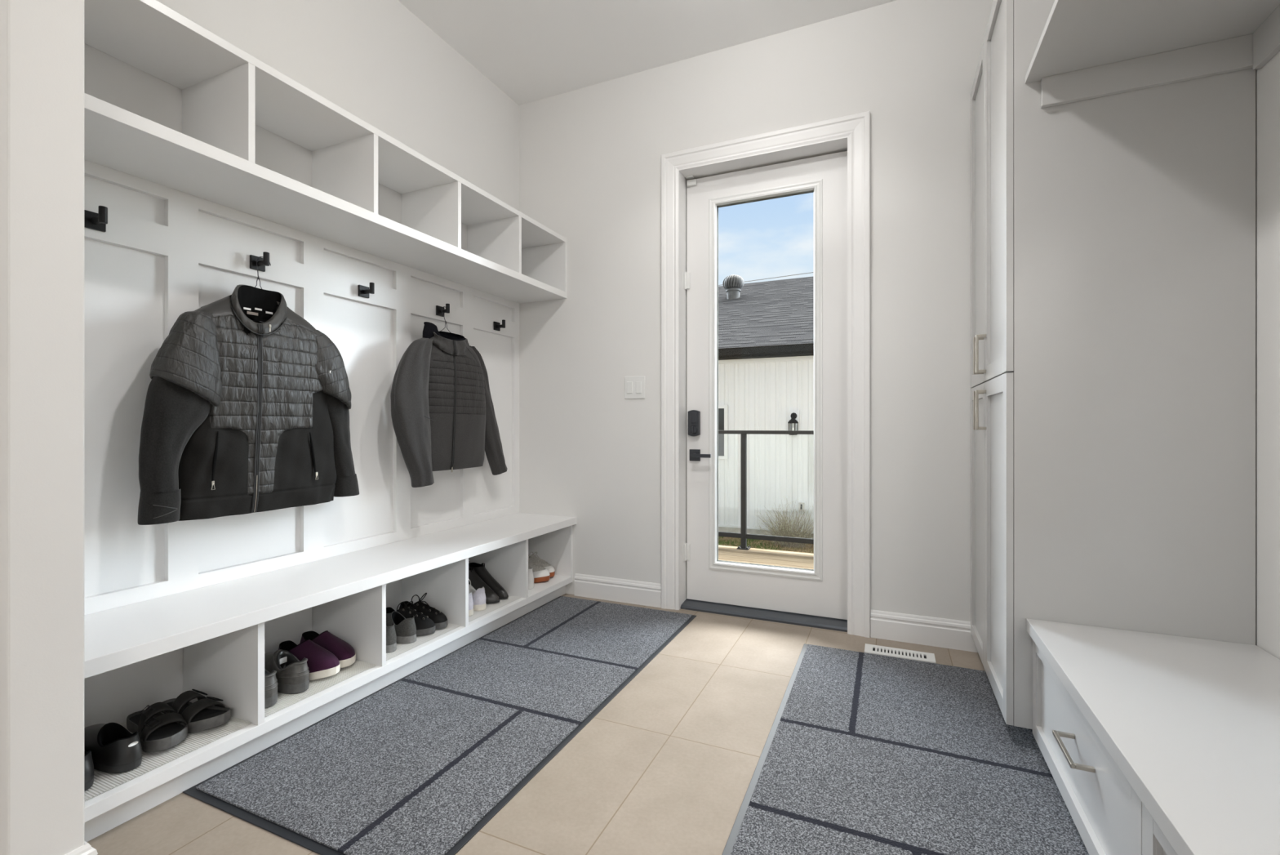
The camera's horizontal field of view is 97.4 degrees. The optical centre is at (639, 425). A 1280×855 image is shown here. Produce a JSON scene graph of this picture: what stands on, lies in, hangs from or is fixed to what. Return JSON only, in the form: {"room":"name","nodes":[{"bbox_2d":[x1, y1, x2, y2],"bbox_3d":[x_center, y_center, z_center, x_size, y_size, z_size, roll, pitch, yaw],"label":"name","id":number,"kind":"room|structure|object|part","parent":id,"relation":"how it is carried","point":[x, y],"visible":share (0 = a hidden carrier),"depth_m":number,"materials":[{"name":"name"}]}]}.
{"room":"mudroom","nodes":[
{"label":"mudroom","id":0,"kind":"room"},
{"bbox_2d":[0,0,84,854],"bbox_3d":[-2.003,-0.508,1.503,1.720,3.076,0.117,0,0,24],"label":"wall","id":1,"kind":"structure","parent":0,"point":[42,42],"depth_m":1.14,"materials":[{"name":"white paint"}]},
{"bbox_2d":[65,840,97,854],"bbox_3d":[-1.995,0.965,1.500,1.736,0.131,0.149,0,0,24],"label":"baseboard","id":2,"kind":"structure","parent":1,"relation":"attached to","point":[86,849],"depth_m":1.20,"materials":[{"name":"white paint"}]},
{"bbox_2d":[84,0,519,614],"bbox_3d":[-1.281,-0.508,2.614,0.140,3.076,2.542,0,0,24],"label":"wall","id":3,"kind":"structure","parent":0,"point":[377,61],"depth_m":2.55,"materials":[{"name":"white paint"}]},
{"bbox_2d":[84,205,107,231],"bbox_3d":[-1.593,-0.612,1.655,0.066,0.059,0.053,0,0,24],"label":"coat hook","id":4,"kind":"object","parent":3,"relation":"attached to","point":[98,221],"visible":0.87,"depth_m":1.65,"materials":[{"name":"black metal"}]},
{"bbox_2d":[249,251,269,271],"bbox_3d":[-1.402,-0.611,2.087,0.066,0.059,0.053,0,0,24],"label":"coat hook","id":5,"kind":"object","parent":3,"relation":"attached to","point":[263,262],"visible":1,"depth_m":2.08,"materials":[{"name":"black metal"}]},
{"bbox_2d":[201,256,271,322],"bbox_3d":[-1.400,-0.503,2.055,0.027,0.249,0.382,0,0,24],"label":"wire hanger","id":6,"kind":"object","parent":5,"relation":"hanging from","point":[258,277],"visible":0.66,"depth_m":2.06,"materials":[{"name":"grey metal"}]},
{"bbox_3d":[-1.391,-0.463,2.051,0.008,0.169,0.382,0,0,24],"label":"frame","id":7,"kind":"part","parent":6,"relation":"part of","materials":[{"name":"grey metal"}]},
{"bbox_2d":[137,284,359,524],"bbox_3d":[-1.338,-0.099,2.036,0.154,0.805,0.782,0,0,24],"label":"jacket","id":8,"kind":"object","parent":6,"relation":"hanging from","point":[242,415],"visible":1,"depth_m":1.91,"materials":[{"name":"fabric"}]},
{"bbox_3d":[-1.394,0.194,1.835,0.005,0.028,0.012,0,0,24],"label":"zipper pull","id":9,"kind":"part","parent":8,"relation":"part of","materials":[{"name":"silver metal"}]},
{"bbox_3d":[-1.428,-0.606,2.098,0.010,0.050,0.053,0,0,24],"label":"plate","id":10,"kind":"part","parent":5,"relation":"part of","materials":[{"name":"black metal"}]},
{"bbox_2d":[84,159,519,614],"bbox_3d":[-1.257,-0.123,2.523,0.022,1.358,2.349,0,0,24],"label":"wall panel","id":11,"kind":"object","parent":3,"relation":"attached to","point":[164,253],"depth_m":2.05,"materials":[{"name":"white paint"}]},
{"bbox_2d":[84,0,566,303],"bbox_3d":[-1.085,-0.965,2.447,0.352,0.367,2.349,0,0,24],"label":"cubby shelf","id":12,"kind":"object","parent":3,"relation":"attached to","point":[227,91],"visible":0.81,"depth_m":2.00,"materials":[{"name":"white paint"}]},
{"bbox_3d":[-1.085,-0.799,2.447,0.352,0.037,2.349,0,0,24],"label":"panel","id":13,"kind":"part","parent":12,"relation":"part of","materials":[{"name":"white paint"}]},
{"bbox_3d":[-0.613,-0.970,3.512,0.352,0.304,0.018,0,0,24],"label":"panel","id":14,"kind":"part","parent":12,"relation":"part of","materials":[{"name":"white paint"}]},
{"bbox_2d":[358,282,374,297],"bbox_3d":[-1.214,-0.607,2.511,0.066,0.059,0.053,0,0,24],"label":"coat hook","id":15,"kind":"object","parent":3,"relation":"attached to","point":[363,291],"visible":1,"depth_m":2.50,"materials":[{"name":"black metal"}]},
{"bbox_3d":[-1.240,-0.602,2.522,0.010,0.050,0.053,0,0,24],"label":"plate","id":16,"kind":"part","parent":15,"relation":"part of","materials":[{"name":"black metal"}]},
{"bbox_2d":[435,303,449,316],"bbox_3d":[-1.024,-0.607,2.941,0.066,0.059,0.053,0,0,24],"label":"coat hook","id":17,"kind":"object","parent":3,"relation":"attached to","point":[438,308],"visible":0.95,"depth_m":2.93,"materials":[{"name":"black metal"}]},
{"bbox_3d":[-1.049,-0.602,2.952,0.010,0.050,0.053,0,0,24],"label":"plate","id":18,"kind":"part","parent":17,"relation":"part of","materials":[{"name":"black metal"}]},
{"bbox_2d":[440,306,450,332],"bbox_3d":[-1.015,-0.499,2.924,0.027,0.248,0.342,0,0,24],"label":"wire hanger","id":19,"kind":"object","parent":17,"relation":"hanging from","point":[443,306],"visible":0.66,"depth_m":2.92,"materials":[{"name":"grey metal"}]},
{"bbox_2d":[390,321,507,487],"bbox_3d":[-0.949,-0.114,2.930,0.143,0.803,0.889,0,0,21],"label":"jacket","id":20,"kind":"object","parent":19,"relation":"hanging from","point":[442,411],"visible":1,"depth_m":2.77,"materials":[{"name":"black fabric"}]},
{"bbox_2d":[493,319,505,330],"bbox_3d":[-0.835,-0.603,3.367,0.066,0.059,0.053,0,0,24],"label":"coat hook","id":21,"kind":"object","parent":3,"relation":"attached to","point":[496,326],"visible":1,"depth_m":3.36,"materials":[{"name":"black metal"}]},
{"bbox_3d":[-0.861,-0.598,3.378,0.010,0.050,0.053,0,0,24],"label":"plate","id":22,"kind":"part","parent":21,"relation":"part of","materials":[{"name":"black metal"}]},
{"bbox_2d":[87,593,985,854],"bbox_3d":[0.459,1.090,-0.422,8.020,0.120,6.640,0,0,24],"label":"floor","id":23,"kind":"structure","parent":0,"point":[668,765],"depth_m":1.68,"materials":[{"name":"tile"}]},
{"bbox_2d":[84,512,576,841],"bbox_3d":[-1.062,0.793,2.436,0.439,0.474,2.349,0,0,24],"label":"bench","id":24,"kind":"object","parent":23,"relation":"on","point":[214,640],"visible":0.66,"depth_m":1.87,"materials":[{"name":"white paint"}]},
{"bbox_2d":[84,715,251,800],"bbox_3d":[-1.454,0.916,1.596,0.364,0.003,0.457,0,0,24],"label":"liner","id":25,"kind":"object","parent":24,"relation":"in","point":[104,781],"visible":0.3,"depth_m":1.56,"materials":[{"name":"white"}]},
{"bbox_2d":[84,750,93,791],"bbox_3d":[-1.517,0.869,1.457,0.288,0.092,0.104,0,0,24],"label":"loafer","id":26,"kind":"object","parent":25,"relation":"on","point":[88,762],"visible":0.2,"depth_m":1.42,"materials":[{"name":"black leather"}]},
{"bbox_2d":[84,722,142,773],"bbox_3d":[-1.477,0.869,1.547,0.288,0.092,0.104,0,0,22],"label":"loafer","id":27,"kind":"object","parent":25,"relation":"on","point":[113,748],"visible":0.91,"depth_m":1.49,"materials":[{"name":"black leather"}]},
{"bbox_2d":[126,702,187,751],"bbox_3d":[-1.427,0.869,1.655,0.277,0.093,0.107,0,0,30],"label":"sandal","id":28,"kind":"object","parent":25,"relation":"on","point":[157,731],"visible":0.97,"depth_m":1.62,"materials":[{"name":"grey rubber"}]},
{"bbox_2d":[161,688,231,733],"bbox_3d":[-1.390,0.869,1.740,0.277,0.093,0.107,0,0,23],"label":"sandal","id":29,"kind":"object","parent":25,"relation":"on","point":[202,714],"visible":0.73,"depth_m":1.71,"materials":[{"name":"grey rubber"}]},
{"bbox_3d":[-1.256,0.758,2.522,0.015,0.320,2.349,0,0,24],"label":"panel","id":30,"kind":"part","parent":24,"relation":"part of","materials":[{"name":"white paint"}]},
{"bbox_2d":[264,659,376,716],"bbox_3d":[-1.264,0.916,2.026,0.364,0.003,0.439,0,0,24],"label":"liner","id":31,"kind":"object","parent":24,"relation":"in","point":[284,700],"visible":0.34,"depth_m":1.98,"materials":[{"name":"white"}]},
{"bbox_2d":[264,668,278,708],"bbox_3d":[-1.331,0.855,1.889,0.299,0.120,0.110,0,0,24],"label":"leather shoe","id":32,"kind":"object","parent":31,"relation":"on","point":[271,683],"visible":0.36,"depth_m":1.83,"materials":[{"name":"grey leather"}]},
{"bbox_2d":[264,648,309,693],"bbox_3d":[-1.286,0.855,1.990,0.299,0.120,0.110,0,0,24],"label":"leather shoe","id":33,"kind":"object","parent":31,"relation":"on","point":[292,674],"visible":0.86,"depth_m":1.93,"materials":[{"name":"grey leather"}]},
{"bbox_2d":[278,639,340,680],"bbox_3d":[-1.237,0.855,2.083,0.288,0.120,0.106,0,0,24],"label":"shoe","id":34,"kind":"object","parent":31,"relation":"on","point":[322,663],"visible":0.63,"depth_m":2.04,"materials":[{"name":"purple fabric"}]},
{"bbox_2d":[299,630,355,667],"bbox_3d":[-1.213,0.855,2.182,0.288,0.120,0.106,0,0,24],"label":"shoe","id":35,"kind":"object","parent":31,"relation":"on","point":[345,653],"visible":0.61,"depth_m":2.14,"materials":[{"name":"purple fabric"}]},
{"bbox_3d":[-1.054,0.577,2.433,0.422,0.042,2.349,0,0,24],"label":"seat","id":36,"kind":"part","parent":24,"relation":"part of","materials":[{"name":"white paint"}]},
{"bbox_2d":[386,622,460,660],"bbox_3d":[-1.077,0.916,2.447,0.364,0.003,0.442,0,0,24],"label":"liner","id":37,"kind":"object","parent":24,"relation":"in","point":[401,648],"visible":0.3,"depth_m":2.39,"materials":[{"name":"white"}]},
{"bbox_2d":[386,622,396,653],"bbox_3d":[-1.129,0.859,2.337,0.291,0.112,0.107,0,0,24],"label":"sneaker","id":38,"kind":"object","parent":37,"relation":"on","point":[391,637],"visible":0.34,"depth_m":2.27,"materials":[{"name":"grey fabric"}]},
{"bbox_2d":[386,610,416,644],"bbox_3d":[-1.086,0.859,2.433,0.291,0.112,0.107,0,0,24],"label":"sneaker","id":39,"kind":"object","parent":37,"relation":"on","point":[405,628],"visible":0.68,"depth_m":2.37,"materials":[{"name":"grey fabric"}]},
{"bbox_2d":[386,600,435,635],"bbox_3d":[-1.040,0.849,2.512,0.288,0.131,0.102,0,0,24],"label":"sneaker","id":40,"kind":"object","parent":37,"relation":"on","point":[424,625],"visible":0.55,"depth_m":2.47,"materials":[{"name":"black fabric"}]},
{"bbox_2d":[399,592,447,629],"bbox_3d":[-1.003,0.844,2.597,0.288,0.142,0.102,0,0,24],"label":"sneaker","id":41,"kind":"object","parent":37,"relation":"on","point":[440,620],"visible":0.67,"depth_m":2.55,"materials":[{"name":"black fabric"}]},
{"bbox_2d":[468,595,521,622],"bbox_3d":[-0.889,0.916,2.873,0.364,0.003,0.445,0,0,24],"label":"liner","id":42,"kind":"object","parent":24,"relation":"in","point":[490,606],"visible":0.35,"depth_m":2.84,"materials":[{"name":"white"}]},
{"bbox_2d":[468,591,473,616],"bbox_3d":[-0.928,0.848,2.758,0.260,0.134,0.104,0,0,24],"label":"sneaker","id":43,"kind":"object","parent":42,"relation":"on","point":[470,597],"visible":0.17,"depth_m":2.70,"materials":[{"name":"white fabric"}]},
{"bbox_2d":[468,578,486,610],"bbox_3d":[-0.889,0.848,2.847,0.260,0.134,0.104,0,0,24],"label":"sneaker","id":44,"kind":"object","parent":42,"relation":"on","point":[478,595],"visible":0.4,"depth_m":2.78,"materials":[{"name":"white fabric"}]},
{"bbox_2d":[468,566,499,604],"bbox_3d":[-0.860,0.828,2.939,0.288,0.174,0.092,0,0,24],"label":"boot","id":45,"kind":"object","parent":42,"relation":"on","point":[477,582],"visible":0.3,"depth_m":2.91,"materials":[{"name":"black leather"}]},
{"bbox_2d":[468,560,508,599],"bbox_3d":[-0.821,0.828,3.028,0.288,0.174,0.092,0,0,24],"label":"boot","id":46,"kind":"object","parent":42,"relation":"on","point":[480,569],"visible":0.44,"depth_m":2.99,"materials":[{"name":"black leather"}]},
{"bbox_2d":[528,567,533,589],"bbox_3d":[-0.724,0.850,3.216,0.268,0.135,0.105,0,0,24],"label":"sneaker","id":47,"kind":"object","parent":24,"relation":"on","point":[531,576],"visible":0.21,"depth_m":3.15,"materials":[{"name":"white fabric"}]},
{"bbox_2d":[528,555,550,582],"bbox_3d":[-0.663,0.843,3.345,0.273,0.148,0.103,0,0,24],"label":"sneaker","id":48,"kind":"object","parent":24,"relation":"on","point":[540,574],"visible":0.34,"depth_m":3.29,"materials":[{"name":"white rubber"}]},
{"bbox_2d":[528,551,555,577],"bbox_3d":[-0.638,0.843,3.450,0.273,0.148,0.103,0,0,24],"label":"sneaker","id":49,"kind":"object","parent":24,"relation":"on","point":[549,567],"visible":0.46,"depth_m":3.40,"materials":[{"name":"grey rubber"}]},
{"bbox_3d":[-0.595,0.758,3.504,0.393,0.320,0.018,0,0,24],"label":"panel","id":50,"kind":"part","parent":24,"relation":"part of","materials":[{"name":"white paint"}]},
{"bbox_2d":[182,595,696,854],"bbox_3d":[-0.489,1.025,2.309,0.860,0.009,1.983,0,0,24],"label":"floor mat","id":51,"kind":"object","parent":23,"relation":"on","point":[420,763],"visible":1,"depth_m":1.83,"materials":[{"name":"grey carpet"}]},
{"bbox_2d":[864,643,936,663],"bbox_3d":[1.170,1.027,2.538,0.288,0.006,0.104,0,0,24],"label":"floor vent","id":52,"kind":"object","parent":23,"relation":"in","point":[868,648],"visible":0.99,"depth_m":2.54,"materials":[{"name":"white plastic"}]},
{"bbox_2d":[721,643,1088,854],"bbox_3d":[0.740,1.025,1.562,0.821,0.009,2.015,0,0,24],"label":"floor mat","id":53,"kind":"object","parent":23,"relation":"on","point":[863,753],"visible":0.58,"depth_m":1.66,"materials":[{"name":"grey carpet"}]},
{"bbox_2d":[970,0,1255,728],"bbox_3d":[1.592,-0.281,2.072,0.620,2.621,0.864,0,0,24],"label":"tall cabinet","id":54,"kind":"object","parent":23,"relation":"on","point":[1113,237],"visible":0.92,"depth_m":1.68,"materials":[{"name":"grey paint"}]},
{"bbox_3d":[1.437,0.391,2.378,0.020,1.120,0.419,0,0,24],"label":"door","id":55,"kind":"part","parent":54,"relation":"part of","materials":[{"name":"grey paint"}]},
{"bbox_3d":[1.341,-0.061,2.225,0.035,0.154,0.012,0,0,24],"label":"handle","id":56,"kind":"part","parent":54,"relation":"part of","materials":[{"name":"silver metal"}]},
{"bbox_3d":[1.341,-0.278,2.225,0.035,0.148,0.012,0,0,24],"label":"handle","id":57,"kind":"part","parent":54,"relation":"part of","materials":[{"name":"silver metal"}]},
{"bbox_3d":[1.437,-0.846,2.378,0.020,1.346,0.419,0,0,24],"label":"door","id":58,"kind":"part","parent":54,"relation":"part of","materials":[{"name":"grey paint"}]},
{"bbox_3d":[1.315,-0.061,2.169,0.035,0.154,0.012,0,0,24],"label":"handle","id":59,"kind":"part","parent":54,"relation":"part of","materials":[{"name":"silver metal"}]},
{"bbox_3d":[1.315,-0.278,2.169,0.035,0.148,0.012,0,0,24],"label":"handle","id":60,"kind":"part","parent":54,"relation":"part of","materials":[{"name":"silver metal"}]},
{"bbox_3d":[1.263,0.391,1.984,0.020,1.120,0.437,0,0,24],"label":"door","id":61,"kind":"part","parent":54,"relation":"part of","materials":[{"name":"grey paint"}]},
{"bbox_3d":[1.263,-0.846,1.984,0.020,1.346,0.437,0,0,24],"label":"door","id":62,"kind":"part","parent":54,"relation":"part of","materials":[{"name":"grey paint"}]},
{"bbox_2d":[1026,617,1279,854],"bbox_3d":[1.091,0.817,0.854,0.548,0.426,1.766,0,0,24],"label":"bench","id":63,"kind":"object","parent":23,"relation":"on","point":[1151,743],"visible":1,"depth_m":1.20,"materials":[{"name":"grey paint"}]},
{"bbox_3d":[1.032,0.774,1.342,0.045,0.010,0.158,0,0,24],"label":"handle","id":64,"kind":"part","parent":63,"relation":"part of","materials":[{"name":"silver metal"}]},
{"bbox_3d":[1.068,0.803,1.375,0.020,0.316,0.830,0,0,24],"label":"drawer","id":65,"kind":"part","parent":63,"relation":"part of","materials":[{"name":"grey paint"}]},
{"bbox_3d":[0.731,0.803,0.612,0.020,0.316,0.832,0,0,24],"label":"drawer","id":66,"kind":"part","parent":63,"relation":"part of","materials":[{"name":"grey paint"}]},
{"bbox_2d":[397,0,896,105],"bbox_3d":[0.469,-2.106,-0.398,8.020,0.120,6.692,0,0,24],"label":"ceiling","id":67,"kind":"structure","parent":0,"point":[532,51],"depth_m":2.90,"materials":[{"name":"white paint"}]},
{"bbox_2d":[519,0,993,621],"bbox_3d":[0.665,-0.508,3.049,3.111,3.076,0.170,0,0,24],"label":"wall","id":68,"kind":"structure","parent":0,"point":[590,156],"depth_m":2.92,"materials":[{"name":"white paint"}]},
{"bbox_2d":[624,375,644,398],"bbox_3d":[-0.031,-0.222,3.259,0.130,0.130,0.010,0,0,24],"label":"light switch","id":69,"kind":"object","parent":68,"relation":"attached to","point":[634,386],"visible":1,"depth_m":3.26,"materials":[{"name":"white plastic"}]},
{"bbox_2d":[677,136,848,633],"bbox_3d":[0.659,-0.202,3.045,0.897,2.463,0.182,0,0,24],"label":"door","id":70,"kind":"structure","parent":68,"relation":"in","point":[821,168],"depth_m":3.08,"materials":[{"name":"white paint"}]},
{"bbox_3d":[0.314,0.168,3.217,0.063,0.066,0.011,0,0,24],"label":"lever handle","id":71,"kind":"part","parent":70,"relation":"part of","materials":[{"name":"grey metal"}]},
{"bbox_3d":[0.349,0.168,3.167,0.118,0.021,0.054,0,0,24],"label":"lever","id":72,"kind":"part","parent":70,"relation":"part of","materials":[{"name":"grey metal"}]},
{"bbox_3d":[0.682,-0.239,3.086,0.619,2.102,0.067,0,0,24],"label":"glazing frame","id":73,"kind":"part","parent":70,"relation":"part of","materials":[{"name":"clear glass"}]},
{"bbox_2d":[680,598,847,631],"bbox_3d":[0.669,1.016,3.067,0.897,0.028,0.180,0,0,24],"label":"threshold","id":74,"kind":"object","parent":68,"relation":"attached to","point":[816,621],"depth_m":3.00,"materials":[{"name":"grey metal"}]},
{"bbox_2d":[661,111,870,637],"bbox_3d":[0.622,-0.251,2.962,1.093,2.561,0.024,0,0,24],"label":"trim","id":75,"kind":"structure","parent":68,"relation":"attached to","point":[856,126],"depth_m":2.77,"materials":[{"name":"white paint"}]},
{"bbox_2d":[574,573,977,652],"bbox_3d":[0.613,0.965,2.970,2.205,0.131,0.016,0,0,24],"label":"baseboard","id":76,"kind":"structure","parent":68,"relation":"attached to","point":[889,625],"depth_m":2.71,"materials":[{"name":"white paint"}]},
{"bbox_2d":[1255,50,1279,658],"bbox_3d":[0.852,-0.508,-0.518,0.120,3.076,6.542,0,0,24],"label":"wall","id":77,"kind":"structure","parent":0,"point":[1267,77],"depth_m":1.51,"materials":[{"name":"white paint"}]},
{"bbox_2d":[1025,0,1279,108],"bbox_3d":[1.099,-1.036,0.851,0.538,0.123,1.767,0,0,24],"label":"wall shelf","id":78,"kind":"object","parent":77,"relation":"attached to","point":[1086,49],"visible":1,"depth_m":1.56,"materials":[{"name":"grey paint"}]},
{"label":"outside","id":79,"kind":"structure","parent":0,"visible":0},
{"bbox_2d":[718,536,813,553],"bbox_3d":[12.798,1.980,28.892,60.000,0.300,56.800,0,0,24],"label":"ground","id":80,"kind":"structure","parent":79,"point":[721,541],"depth_m":8.62,"materials":[{"name":"plant"}]},
{"bbox_2d":[718,274,813,538],"bbox_3d":[5.190,-0.688,11.717,13.000,5.195,8.450,0,0,24],"label":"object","id":81,"kind":"structure","parent":80,"relation":"on","point":[766,329],"depth_m":9.11,"materials":[{"name":"grey"}]},
{"bbox_3d":[1.122,0.106,9.434,0.610,0.788,0.009,0,0,24],"label":"pane","id":82,"kind":"part","parent":81,"relation":"part of","materials":[{"name":"clear glass"}]},
{"bbox_2d":[722,274,744,299],"bbox_3d":[1.985,-2.897,11.939,0.447,0.595,0.443,0,0,24],"label":"vent","id":83,"kind":"object","parent":81,"relation":"attached to","point":[733,284],"depth_m":11.81,"materials":[{"name":"silver metal"}]},
{"bbox_3d":[1.623,-1.058,9.219,7.900,0.065,0.028,0,0,24],"label":"trim","id":84,"kind":"part","parent":81,"relation":"part of","materials":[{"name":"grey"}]},
{"bbox_2d":[787,410,799,435],"bbox_3d":[2.394,-0.046,8.780,0.164,0.383,0.176,0,0,24],"label":"wall lantern","id":85,"kind":"object","parent":81,"relation":"attached to","point":[793,415],"visible":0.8,"depth_m":8.80,"materials":[{"name":"black metal"}]},
{"bbox_3d":[2.403,-0.155,8.801,0.104,0.104,0.100,0,0,24],"label":"arm","id":86,"kind":"part","parent":85,"relation":"part of"},
{"bbox_2d":[797,500,805,512],"bbox_3d":[2.526,1.265,8.790,0.130,0.180,0.052,0,0,24],"label":"outlet cover","id":87,"kind":"object","parent":81,"relation":"attached to","point":[799,502],"visible":0.91,"depth_m":8.78,"materials":[{"name":"grey plastic"}]},
{"bbox_3d":[2.523,1.268,8.784,0.086,0.135,0.030,0,0,24],"label":"lid","id":88,"kind":"part","parent":87,"relation":"part of","materials":[{"name":"plastic"}]},
{"bbox_2d":[718,544,813,568],"bbox_3d":[1.122,1.470,4.015,6.000,0.720,1.920,0,0,24],"label":"deck","id":89,"kind":"object","parent":80,"relation":"on","point":[726,553],"visible":0.03,"depth_m":4.74,"materials":[{"name":"brown wood"}]},
{"bbox_2d":[718,430,813,550],"bbox_3d":[1.443,0.576,4.862,5.900,1.068,0.100,0,0,24],"label":"railing","id":90,"kind":"object","parent":89,"relation":"on","point":[744,535],"visible":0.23,"depth_m":5.06,"materials":[{"name":"black metal"}]},
{"bbox_3d":[0.048,0.995,5.480,1.903,0.040,0.040,0,0,24],"label":"rail","id":91,"kind":"part","parent":90,"relation":"part of","materials":[{"name":"black metal"}]},
{"bbox_3d":[0.939,0.588,5.085,0.045,1.032,0.045,0,0,24],"label":"post","id":92,"kind":"part","parent":90,"relation":"part of","materials":[{"name":"black metal"}]},
{"bbox_3d":[0.939,1.101,5.085,0.104,0.018,0.100,0,0,24],"label":"plate","id":93,"kind":"part","parent":90,"relation":"part of","materials":[{"name":"black metal"}]},
{"bbox_3d":[1.443,0.058,4.862,5.900,0.032,0.060,0,0,24],"label":"rail","id":94,"kind":"part","parent":90,"relation":"part of","materials":[{"name":"black metal"}]},
{"bbox_3d":[1.831,0.995,4.690,1.905,0.040,0.040,0,0,24],"label":"rail","id":95,"kind":"part","parent":90,"relation":"part of","materials":[{"name":"black metal"}]},
{"bbox_2d":[752,496,813,547],"bbox_3d":[2.259,1.469,8.434,1.207,0.780,0.760,0,0,24],"label":"shrub","id":96,"kind":"object","parent":80,"relation":"on","point":[780,532],"visible":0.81,"depth_m":8.48,"materials":[{"name":"green plant"}]},
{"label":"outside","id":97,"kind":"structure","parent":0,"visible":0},
{"bbox_2d":[718,271,813,285],"bbox_3d":[7.094,-10.369,40.783,100.405,1.038,0.715,0,0,29],"label":"overhead wire","id":98,"kind":"object","parent":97,"point":[811,272],"visible":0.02,"depth_m":39.07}
]}

